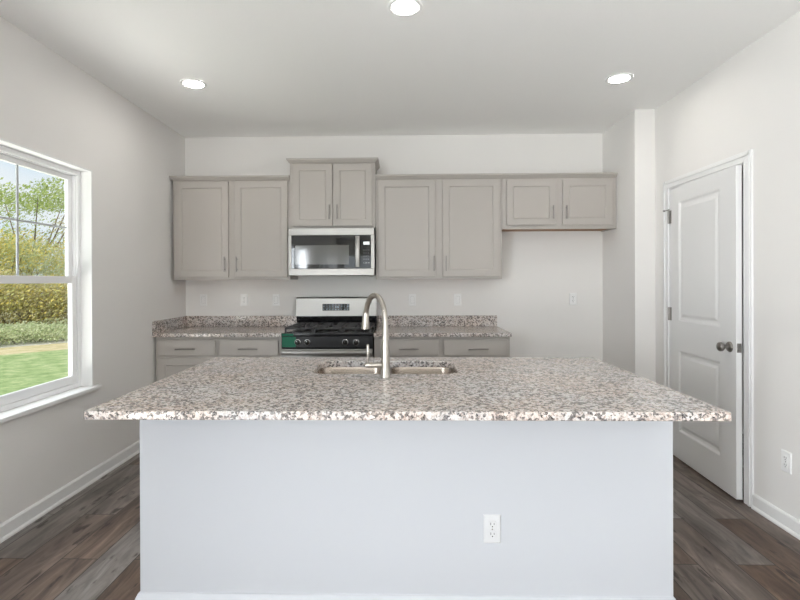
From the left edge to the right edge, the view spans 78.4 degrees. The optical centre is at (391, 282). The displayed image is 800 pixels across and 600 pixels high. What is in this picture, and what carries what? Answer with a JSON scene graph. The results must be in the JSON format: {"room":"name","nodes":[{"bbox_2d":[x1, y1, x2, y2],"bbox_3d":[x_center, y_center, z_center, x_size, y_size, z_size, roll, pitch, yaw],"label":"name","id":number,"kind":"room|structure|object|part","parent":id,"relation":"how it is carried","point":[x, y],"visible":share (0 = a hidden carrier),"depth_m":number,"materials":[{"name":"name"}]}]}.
{"room":"kitchen","nodes":[
{"label":"kitchen","id":0,"kind":"room"},
{"bbox_2d":[0,16,185,523],"bbox_3d":[-2.195,-0.015,-1.097,0.140,2.743,11.990,0,0,1],"label":"wall","id":1,"kind":"structure","parent":0,"point":[49,105],"depth_m":3.42,"materials":[{"name":"paint"}]},
{"bbox_2d":[0,137,101,423],"bbox_3d":[-2.091,-0.015,2.826,0.173,1.485,1.090,0,0,1],"label":"window","id":2,"kind":"structure","parent":1,"relation":"in","point":[78,227],"depth_m":3.24,"materials":[{"name":"white"}]},
{"bbox_3d":[-2.159,-0.357,2.827,0.024,0.707,0.904,0,0,1],"label":"sash","id":3,"kind":"part","parent":2,"relation":"part of","materials":[{"name":"white plastic"}]},
{"bbox_3d":[-2.131,0.316,2.828,0.024,0.708,0.904,0,0,1],"label":"sash","id":4,"kind":"part","parent":2,"relation":"part of","materials":[{"name":"white plastic"}]},
{"bbox_3d":[-2.061,0.716,2.827,0.117,0.024,1.090,0,0,1],"label":"sill","id":5,"kind":"part","parent":2,"relation":"part of","materials":[{"name":"white wood"}]},
{"bbox_2d":[0,440,139,543],"bbox_3d":[-2.116,1.313,-1.426,0.022,0.088,11.050,0,0,1],"label":"baseboard","id":6,"kind":"structure","parent":1,"relation":"attached to","point":[8,528],"depth_m":3.00,"materials":[{"name":"white wood"}]},
{"bbox_2d":[185,134,602,360],"bbox_3d":[0.639,-0.038,4.767,5.270,2.743,0.140,0,0,1],"label":"wall","id":7,"kind":"structure","parent":0,"point":[540,269],"depth_m":4.69,"materials":[{"name":"paint"}]},
{"bbox_2d":[169,175,297,279],"bbox_3d":[-1.458,-0.490,4.559,1.091,0.935,0.362,0,0,1],"label":"upper cabinet","id":8,"kind":"object","parent":7,"relation":"attached to","point":[225,227],"visible":0.94,"depth_m":4.42,"materials":[{"name":"paint"}]},
{"bbox_3d":[-1.712,-0.475,4.427,0.481,0.861,0.019,0,0,1],"label":"door","id":9,"kind":"part","parent":8,"relation":"part of","materials":[{"name":"paint"}]},
{"bbox_3d":[-1.459,-0.936,4.571,1.091,0.042,0.336,0,0,1],"label":"crown molding","id":10,"kind":"part","parent":8,"relation":"part of","materials":[{"name":"paint"}]},
{"bbox_3d":[-1.175,-0.477,4.415,0.480,0.861,0.019,0,0,1],"label":"door","id":11,"kind":"part","parent":8,"relation":"part of","materials":[{"name":"paint"}]},
{"bbox_2d":[187,316,296,326],"bbox_3d":[-1.440,0.376,4.731,1.067,0.102,0.020,0,0,1],"label":"backsplash","id":12,"kind":"structure","parent":7,"relation":"attached to","point":[192,321],"depth_m":4.72,"materials":[{"name":"stone"}]},
{"bbox_2d":[241,294,247,305],"bbox_3d":[-1.426,0.172,4.738,0.070,0.115,0.008,0,0,1],"label":"electrical outlet","id":13,"kind":"object","parent":7,"relation":"attached to","point":[244,297],"visible":1,"depth_m":4.74,"materials":[{"name":"white plastic"}]},
{"bbox_2d":[272,294,279,305],"bbox_3d":[-1.116,0.172,4.732,0.070,0.115,0.007,0,0,1],"label":"light switch","id":14,"kind":"object","parent":7,"relation":"attached to","point":[275,297],"visible":1,"depth_m":4.73,"materials":[{"name":"white plastic"}]},
{"bbox_2d":[286,157,379,230],"bbox_3d":[-0.528,-0.798,4.533,0.824,0.621,0.372,0,0,1],"label":"upper cabinet","id":15,"kind":"object","parent":7,"relation":"attached to","point":[324,192],"visible":0.93,"depth_m":4.39,"materials":[{"name":"paint"}]},
{"bbox_3d":[-0.709,-0.779,4.394,0.356,0.556,0.019,0,0,1],"label":"door","id":16,"kind":"part","parent":15,"relation":"part of","materials":[{"name":"paint"}]},
{"bbox_2d":[288,228,375,275],"bbox_3d":[-0.529,-0.269,4.498,0.760,0.421,0.439,0,0,1],"label":"microwave","id":17,"kind":"object","parent":15,"relation":"attached to","point":[311,251],"visible":0.98,"depth_m":4.32,"materials":[{"name":"grey metal"}]},
{"bbox_3d":[-0.575,-0.267,4.335,0.623,0.292,0.019,0,0,1],"label":"door glass","id":18,"kind":"part","parent":17,"relation":"part of","materials":[{"name":"black glass"}]},
{"bbox_3d":[-0.300,-0.270,4.296,0.042,0.272,0.044,0,0,1],"label":"door handle","id":19,"kind":"part","parent":17,"relation":"part of","materials":[{"name":"silver metal"}]},
{"bbox_3d":[-0.222,-0.268,4.327,0.079,0.292,0.019,0,0,1],"label":"control panel","id":20,"kind":"part","parent":17,"relation":"part of","materials":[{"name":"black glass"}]},
{"bbox_3d":[-0.528,-1.087,4.545,0.824,0.042,0.346,0,0,1],"label":"crown molding","id":21,"kind":"part","parent":15,"relation":"part of","materials":[{"name":"paint"}]},
{"bbox_3d":[-0.349,-0.781,4.386,0.346,0.556,0.019,0,0,1],"label":"door","id":22,"kind":"part","parent":15,"relation":"part of","materials":[{"name":"paint"}]},
{"bbox_2d":[409,294,415,305],"bbox_3d":[0.198,0.170,4.703,0.070,0.115,0.007,0,0,1],"label":"light switch","id":23,"kind":"object","parent":7,"relation":"attached to","point":[412,297],"visible":1,"depth_m":4.70,"materials":[{"name":"white plastic"}]},
{"bbox_2d":[377,315,496,325],"bbox_3d":[0.434,0.369,4.691,1.139,0.102,0.020,0,0,1],"label":"backsplash","id":24,"kind":"structure","parent":7,"relation":"attached to","point":[403,320],"depth_m":4.68,"materials":[{"name":"stone"}]},
{"bbox_2d":[375,173,501,279],"bbox_3d":[0.422,-0.495,4.518,1.126,0.937,0.362,0,0,1],"label":"upper cabinet","id":25,"kind":"object","parent":7,"relation":"attached to","point":[429,226],"visible":1,"depth_m":4.38,"materials":[{"name":"paint"}]},
{"bbox_3d":[0.135,-0.479,4.386,0.510,0.862,0.019,0,0,1],"label":"door","id":26,"kind":"part","parent":25,"relation":"part of","materials":[{"name":"paint"}]},
{"bbox_3d":[0.421,-0.943,4.530,1.126,0.042,0.336,0,0,1],"label":"crown molding","id":27,"kind":"part","parent":25,"relation":"part of","materials":[{"name":"paint"}]},
{"bbox_3d":[0.708,-0.482,4.374,0.506,0.862,0.019,0,0,1],"label":"door","id":28,"kind":"part","parent":25,"relation":"part of","materials":[{"name":"paint"}]},
{"bbox_2d":[454,294,460,305],"bbox_3d":[0.631,0.168,4.694,0.070,0.115,0.007,0,0,1],"label":"light switch","id":29,"kind":"object","parent":7,"relation":"attached to","point":[457,297],"visible":1,"depth_m":4.69,"materials":[{"name":"white plastic"}]},
{"bbox_2d":[502,172,617,231],"bbox_3d":[1.492,-0.721,4.494,1.012,0.493,0.362,0,0,1],"label":"upper cabinet","id":30,"kind":"object","parent":7,"relation":"attached to","point":[530,201],"visible":0.89,"depth_m":4.35,"materials":[{"name":"paint"}]},
{"bbox_3d":[1.242,-0.709,4.362,0.437,0.403,0.019,0,0,1],"label":"door","id":31,"kind":"part","parent":30,"relation":"part of","materials":[{"name":"paint"}]},
{"bbox_3d":[1.494,-0.487,4.531,0.982,0.004,0.287,0,0,1],"label":"panel","id":32,"kind":"part","parent":30,"relation":"part of","materials":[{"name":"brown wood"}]},
{"bbox_3d":[1.492,-0.947,4.506,1.012,0.042,0.336,0,0,1],"label":"crown molding","id":33,"kind":"part","parent":30,"relation":"part of","materials":[{"name":"paint"}]},
{"bbox_3d":[1.737,-0.711,4.351,0.439,0.403,0.019,0,0,1],"label":"door","id":34,"kind":"part","parent":30,"relation":"part of","materials":[{"name":"paint"}]},
{"bbox_2d":[569,293,576,304],"bbox_3d":[1.727,0.160,4.669,0.070,0.115,0.008,0,0,1],"label":"electrical outlet","id":35,"kind":"object","parent":7,"relation":"attached to","point":[572,296],"visible":1,"depth_m":4.67,"materials":[{"name":"white plastic"}]},
{"bbox_2d":[0,0,799,137],"bbox_3d":[0.270,-1.445,-1.155,5.800,0.100,12.110,0,0,1],"label":"ceiling","id":36,"kind":"structure","parent":0,"point":[269,68],"depth_m":3.04,"materials":[{"name":"white paint"}]},
{"bbox_2d":[180,79,206,88],"bbox_3d":[-1.396,-1.395,3.458,0.180,0.008,0.180,0,0,1],"label":"recessed light","id":37,"kind":"object","parent":36,"relation":"in","point":[189,83],"visible":1,"depth_m":3.45,"materials":[{"name":"white"}]},
{"bbox_2d":[387,0,422,16],"bbox_3d":[0.068,-1.398,2.496,0.180,0.008,0.180,0,0,1],"label":"recessed light","id":38,"kind":"object","parent":36,"relation":"in","point":[401,8],"visible":1,"depth_m":2.49,"materials":[{"name":"white plastic"}]},
{"bbox_2d":[605,73,633,83],"bbox_3d":[1.574,-1.405,3.393,0.180,0.008,0.180,0,0,1],"label":"recessed light","id":39,"kind":"object","parent":36,"relation":"in","point":[620,78],"visible":1,"depth_m":3.38,"materials":[{"name":"white plastic"}]},
{"bbox_2d":[0,434,799,599],"bbox_3d":[0.280,1.388,-1.148,5.800,0.080,12.110,0,0,1],"label":"floor","id":40,"kind":"structure","parent":0,"point":[87,547],"depth_m":2.46,"materials":[{"name":"brown wood"}]},
{"bbox_2d":[156,337,281,381],"bbox_3d":[-1.449,0.901,4.412,1.073,0.881,0.662,0,0,1],"label":"base cabinet","id":41,"kind":"object","parent":40,"relation":"on","point":[174,355],"visible":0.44,"depth_m":4.12,"materials":[{"name":"paint"}]},
{"bbox_3d":[-1.721,0.929,4.130,0.487,0.580,0.019,0,0,1],"label":"door","id":42,"kind":"part","parent":41,"relation":"part of","materials":[{"name":"paint"}]},
{"bbox_3d":[-1.722,0.551,4.130,0.487,0.131,0.019,0,0,1],"label":"drawer","id":43,"kind":"part","parent":41,"relation":"part of","materials":[{"name":"paint"}]},
{"bbox_2d":[152,316,296,336],"bbox_3d":[-1.457,0.392,4.419,1.088,0.132,0.646,0,0,1],"label":"countertop","id":44,"kind":"structure","parent":41,"relation":"on","point":[185,326],"depth_m":4.54,"materials":[{"name":"grey stone"}]},
{"bbox_3d":[-1.198,0.549,4.118,0.493,0.131,0.019,0,0,1],"label":"drawer","id":45,"kind":"part","parent":41,"relation":"part of","materials":[{"name":"paint"}]},
{"bbox_2d":[281,297,376,356],"bbox_3d":[-0.528,0.740,4.347,0.760,1.195,0.695,0,0,1],"label":"gas range","id":46,"kind":"object","parent":40,"relation":"on","point":[325,326],"visible":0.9,"depth_m":4.16,"materials":[{"name":"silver metal"}]},
{"bbox_3d":[-0.535,0.580,4.025,0.736,0.043,0.052,0,0,1],"label":"oven handle","id":47,"kind":"part","parent":46,"relation":"part of","materials":[{"name":"silver metal"}]},
{"bbox_3d":[-0.535,0.499,4.072,0.758,0.106,0.031,0,0,1],"label":"panel","id":48,"kind":"part","parent":46,"relation":"part of","materials":[{"name":"black metal"}]},
{"bbox_3d":[-0.533,0.847,4.070,0.754,0.585,0.037,0,0,1],"label":"oven door","id":49,"kind":"part","parent":46,"relation":"part of","materials":[{"name":"silver metal"}]},
{"bbox_2d":[282,322,376,335],"bbox_3d":[-0.529,0.410,4.356,0.760,0.066,0.585,0,0,1],"label":"cooktop","id":50,"kind":"object","parent":46,"relation":"in","point":[299,328],"depth_m":4.16,"materials":[{"name":"black metal"}]},
{"bbox_3d":[-0.526,0.236,4.627,0.255,0.064,0.006,0,0,1],"label":"display panel","id":51,"kind":"part","parent":46,"relation":"part of","materials":[{"name":"black glass"}]},
{"bbox_2d":[135,367,675,599],"bbox_3d":[0.056,0.899,2.364,2.177,0.882,0.825,0,0,1],"label":"kitchen island","id":52,"kind":"object","parent":40,"relation":"on","point":[230,509],"visible":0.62,"depth_m":1.97,"materials":[{"name":"grey paint"}]},
{"bbox_3d":[0.050,1.297,2.055,2.177,0.087,0.205,0,0,1],"label":"island baseboard","id":53,"kind":"part","parent":52,"relation":"part of","materials":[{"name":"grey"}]},
{"bbox_2d":[84,357,730,420],"bbox_3d":[0.050,0.443,2.204,2.146,0.030,1.163,0,0,1],"label":"island countertop","id":54,"kind":"structure","parent":52,"relation":"on","point":[217,388],"depth_m":1.88,"materials":[{"name":"grey stone"}]},
{"bbox_2d":[361,293,390,377],"bbox_3d":[-0.078,0.238,2.316,0.116,0.378,0.276,0,0,-7],"label":"kitchen faucet","id":55,"kind":"object","parent":54,"relation":"on","point":[384,364],"visible":1,"depth_m":2.20,"materials":[{"name":"silver metal"}]},
{"bbox_3d":[-0.074,0.332,2.202,0.092,0.107,0.028,0,0,-6],"label":"lever handle","id":56,"kind":"part","parent":55,"relation":"part of","materials":[{"name":"silver metal"}]},
{"bbox_3d":[-0.079,0.133,2.315,0.025,0.168,0.264,0,0,-25],"label":"spout","id":57,"kind":"part","parent":55,"relation":"part of","materials":[{"name":"silver metal"}]},
{"bbox_2d":[317,367,454,373],"bbox_3d":[-0.029,0.558,2.465,0.730,0.201,0.391,0,0,1],"label":"sink","id":58,"kind":"object","parent":54,"relation":"in","point":[328,370],"visible":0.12,"depth_m":2.64,"materials":[{"name":"silver metal"}]},
{"bbox_3d":[-0.207,0.559,2.469,0.373,0.201,0.391,0,0,1],"label":"bowl","id":59,"kind":"part","parent":58,"relation":"part of","materials":[{"name":"silver metal"}]},
{"bbox_3d":[0.159,0.557,2.461,0.353,0.201,0.391,0,0,1],"label":"bowl","id":60,"kind":"part","parent":58,"relation":"part of","materials":[{"name":"silver metal"}]},
{"bbox_2d":[483,514,500,542],"bbox_3d":[0.402,0.986,1.957,0.070,0.115,0.008,0,0,1],"label":"electrical outlet","id":61,"kind":"object","parent":52,"relation":"attached to","point":[491,522],"visible":1,"depth_m":1.96,"materials":[{"name":"white plastic"}]},
{"bbox_2d":[488,521,496,527],"bbox_3d":[0.401,0.966,1.955,0.033,0.028,0.003,0,0,1],"label":"socket","id":62,"kind":"object","parent":61,"relation":"attached to","point":[491,524],"depth_m":1.95,"materials":[{"name":"white plastic"}]},
{"bbox_2d":[488,531,496,537],"bbox_3d":[0.402,1.005,1.955,0.033,0.028,0.003,0,0,1],"label":"socket","id":63,"kind":"object","parent":61,"relation":"attached to","point":[491,534],"depth_m":1.95,"materials":[{"name":"white plastic"}]},
{"bbox_2d":[374,337,509,356],"bbox_3d":[0.425,0.894,4.371,1.131,0.881,0.662,0,0,1],"label":"base cabinet","id":64,"kind":"object","parent":40,"relation":"on","point":[398,346],"visible":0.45,"depth_m":4.08,"materials":[{"name":"paint"}]},
{"bbox_3d":[0.147,0.545,4.088,0.489,0.131,0.019,0,0,1],"label":"drawer","id":65,"kind":"part","parent":64,"relation":"part of","materials":[{"name":"paint"}]},
{"bbox_2d":[374,315,511,336],"bbox_3d":[0.427,0.385,4.378,1.139,0.132,0.646,0,0,1],"label":"countertop","id":66,"kind":"structure","parent":64,"relation":"on","point":[403,325],"depth_m":4.65,"materials":[{"name":"grey stone"}]},
{"bbox_3d":[0.699,0.543,4.076,0.529,0.131,0.019,0,0,1],"label":"drawer","id":67,"kind":"part","parent":64,"relation":"part of","materials":[{"name":"paint"}]},
{"bbox_2d":[602,109,655,381],"bbox_3d":[2.153,-0.042,4.339,0.305,2.743,0.650,0,0,1],"label":"wall","id":68,"kind":"structure","parent":0,"point":[628,146],"depth_m":4.07,"materials":[{"name":"paint"}]},
{"bbox_2d":[655,11,799,519],"bbox_3d":[2.106,-0.029,-1.587,0.140,2.743,11.200,0,0,1],"label":"wall","id":69,"kind":"structure","parent":0,"point":[751,100],"depth_m":2.79,"materials":[{"name":"paint"}]},
{"bbox_2d":[663,165,742,499],"bbox_3d":[2.102,0.305,3.399,0.110,2.030,0.860,0,0,4],"label":"door","id":70,"kind":"structure","parent":69,"relation":"in","point":[705,213],"depth_m":3.24,"materials":[{"name":"white wood"}]},
{"bbox_3d":[2.058,0.401,3.043,0.075,0.066,0.066,0,0,4],"label":"knob","id":71,"kind":"part","parent":70,"relation":"part of","materials":[{"name":"silver metal"}]},
{"bbox_3d":[2.109,0.401,2.972,0.025,0.056,0.009,0,0,4],"label":"latch plate","id":72,"kind":"part","parent":70,"relation":"part of","materials":[{"name":"silver metal"}]},
{"bbox_2d":[663,149,753,506],"bbox_3d":[2.205,0.273,3.378,0.160,2.117,0.976,0,0,1],"label":"trim","id":73,"kind":"structure","parent":69,"relation":"attached to","point":[745,159],"depth_m":2.94,"materials":[{"name":"white wood"}]},
{"bbox_2d":[751,494,799,539],"bbox_3d":[2.031,1.299,-1.512,0.022,0.088,11.060,0,0,1],"label":"baseboard","id":74,"kind":"structure","parent":69,"relation":"attached to","point":[790,524],"depth_m":2.70,"materials":[{"name":"white wood"}]},
{"bbox_2d":[781,449,791,474],"bbox_3d":[2.127,0.969,2.646,0.008,0.115,0.070,0,0,1],"label":"electrical outlet","id":75,"kind":"object","parent":69,"relation":"attached to","point":[786,457],"visible":1,"depth_m":2.64,"materials":[{"name":"white plastic"}]},
{"bbox_2d":[742,172,743,433],"bbox_3d":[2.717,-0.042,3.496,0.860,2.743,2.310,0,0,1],"label":"door frame","id":76,"kind":"structure","parent":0,"point":[742,172],"depth_m":4.28,"materials":[{"name":"paint"}]},
{"label":"outside","id":77,"kind":"structure","parent":0,"visible":0},
{"bbox_2d":[0,339,67,347],"bbox_3d":[-4.306,1.622,18.253,1.450,0.100,75.010,0,0,45],"label":"lane","id":78,"kind":"structure","parent":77,"point":[31,343],"depth_m":12.81,"materials":[{"name":"concrete"}]},
{"bbox_2d":[0,323,36,344],"bbox_3d":[-10.131,1.329,12.442,1.974,0.597,2.447,0,0,31],"label":"shrub","id":79,"kind":"object","parent":78,"relation":"on","point":[7,335],"visible":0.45,"depth_m":12.35,"materials":[{"name":"green plant"}]},
{"bbox_2d":[0,323,59,344],"bbox_3d":[-9.900,1.330,12.694,2.085,0.586,2.771,0,0,1],"label":"shrub","id":80,"kind":"object","parent":78,"relation":"on","point":[37,328],"visible":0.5,"depth_m":12.60,"materials":[{"name":"green plant"}]},
{"bbox_2d":[0,317,67,342],"bbox_3d":[-9.481,1.313,13.261,1.914,0.618,2.524,0,0,-35],"label":"shrub","id":81,"kind":"object","parent":78,"relation":"on","point":[34,329],"visible":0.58,"depth_m":12.80,"materials":[{"name":"green plant"}]},
{"bbox_2d":[22,322,67,341],"bbox_3d":[-8.911,1.341,13.458,1.994,0.532,2.141,0,0,-30],"label":"shrub","id":82,"kind":"object","parent":78,"relation":"on","point":[62,326],"visible":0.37,"depth_m":12.91,"materials":[{"name":"green plant"}]},
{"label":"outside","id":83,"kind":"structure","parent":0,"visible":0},
{"bbox_2d":[0,349,67,394],"bbox_3d":[12.686,1.598,1.334,43.506,0.100,75.010,0,0,45],"label":"lawn","id":84,"kind":"structure","parent":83,"point":[19,371],"depth_m":9.00,"materials":[{"name":"green plant"}]},
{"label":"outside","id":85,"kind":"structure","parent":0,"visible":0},
{"bbox_2d":[0,343,67,354],"bbox_3d":[-3.260,1.621,17.212,1.500,0.100,75.010,0,0,45],"label":"verge","id":86,"kind":"structure","parent":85,"point":[59,346],"depth_m":11.83,"materials":[{"name":"beige soil"}]},
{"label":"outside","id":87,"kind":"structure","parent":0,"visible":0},
{"bbox_2d":[0,296,65,341],"bbox_3d":[-25.567,1.652,39.423,94.140,0.100,94.700,0,0,1],"label":"field","id":88,"kind":"structure","parent":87,"point":[26,296],"depth_m":21.69,"materials":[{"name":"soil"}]},
{"bbox_2d":[0,269,31,323],"bbox_3d":[-11.795,0.564,13.743,2.523,2.116,2.597,0,0,41],"label":"bush","id":89,"kind":"object","parent":88,"relation":"on","point":[13,271],"visible":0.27,"depth_m":13.89,"materials":[{"name":"green plant"}]},
{"bbox_2d":[0,275,50,337],"bbox_3d":[-11.000,0.700,14.092,2.492,1.834,2.576,0,0,34],"label":"bush","id":90,"kind":"object","parent":88,"relation":"on","point":[14,287],"visible":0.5,"depth_m":13.86,"materials":[{"name":"green plant"}]},
{"bbox_2d":[0,228,58,304],"bbox_3d":[-12.649,-0.045,15.871,2.837,3.323,2.773,0,0,1],"label":"bush","id":91,"kind":"object","parent":88,"relation":"on","point":[2,247],"visible":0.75,"depth_m":15.89,"materials":[{"name":"yellow plant"}]},
{"bbox_2d":[0,192,63,264],"bbox_3d":[-14.374,-0.916,15.934,5.219,5.078,5.047,0,0,1],"label":"tree","id":92,"kind":"object","parent":88,"relation":"on","point":[6,224],"visible":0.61,"depth_m":17.08,"materials":[{"name":"green plant"}]},
{"bbox_2d":[0,177,64,319],"bbox_3d":[-14.351,-1.159,18.818,7.757,5.545,8.180,0,0,1],"label":"tree","id":93,"kind":"object","parent":88,"relation":"on","point":[37,203],"visible":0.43,"depth_m":18.17,"materials":[{"name":"green plant"}]},
{"bbox_2d":[0,237,64,321],"bbox_3d":[-12.105,0.056,16.881,2.475,3.102,2.494,0,0,-34],"label":"bush","id":94,"kind":"object","parent":88,"relation":"on","point":[44,271],"visible":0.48,"depth_m":16.54,"materials":[{"name":"green plant"}]},
{"bbox_2d":[0,228,64,320],"bbox_3d":[-13.413,-0.236,18.126,3.405,3.695,2.981,0,0,-23],"label":"bush","id":95,"kind":"object","parent":88,"relation":"on","point":[37,233],"visible":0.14,"depth_m":18.14,"materials":[{"name":"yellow plant"}]},
{"bbox_2d":[0,268,67,328],"bbox_3d":[-10.668,0.581,14.408,2.469,2.054,3.047,0,0,1],"label":"bush","id":96,"kind":"object","parent":88,"relation":"on","point":[5,285],"visible":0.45,"depth_m":14.05,"materials":[{"name":"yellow plant"}]},
{"bbox_3d":[-10.647,0.854,14.438,0.973,1.508,1.878,0,0,1],"label":"stem","id":97,"kind":"part","parent":96,"relation":"part of","materials":[{"name":"plant"}]},
{"bbox_2d":[17,283,67,323],"bbox_3d":[-10.280,0.707,15.167,2.271,1.807,2.638,0,0,-42],"label":"bush","id":98,"kind":"object","parent":88,"relation":"on","point":[44,286],"visible":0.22,"depth_m":14.50,"materials":[{"name":"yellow plant"}]},
{"bbox_2d":[41,212,64,259],"bbox_3d":[-10.889,-0.700,19.060,4.868,4.600,4.488,0,0,-26],"label":"tree","id":99,"kind":"object","parent":88,"relation":"on","point":[64,212],"visible":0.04,"depth_m":18.25,"materials":[{"name":"green plant"}]},
{"bbox_2d":[44,239,67,284],"bbox_3d":[-11.340,0.003,17.868,2.329,3.194,2.654,0,0,1],"label":"bush","id":100,"kind":"object","parent":88,"relation":"on","point":[58,263],"visible":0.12,"depth_m":17.21,"materials":[{"name":"yellow plant"}]},
{"bbox_2d":[49,283,67,321],"bbox_3d":[-9.524,0.561,15.646,2.305,2.079,2.403,0,0,-29],"label":"bush","id":101,"kind":"object","parent":88,"relation":"on","point":[59,283],"visible":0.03,"depth_m":14.86,"materials":[{"name":"green plant"}]}
]}

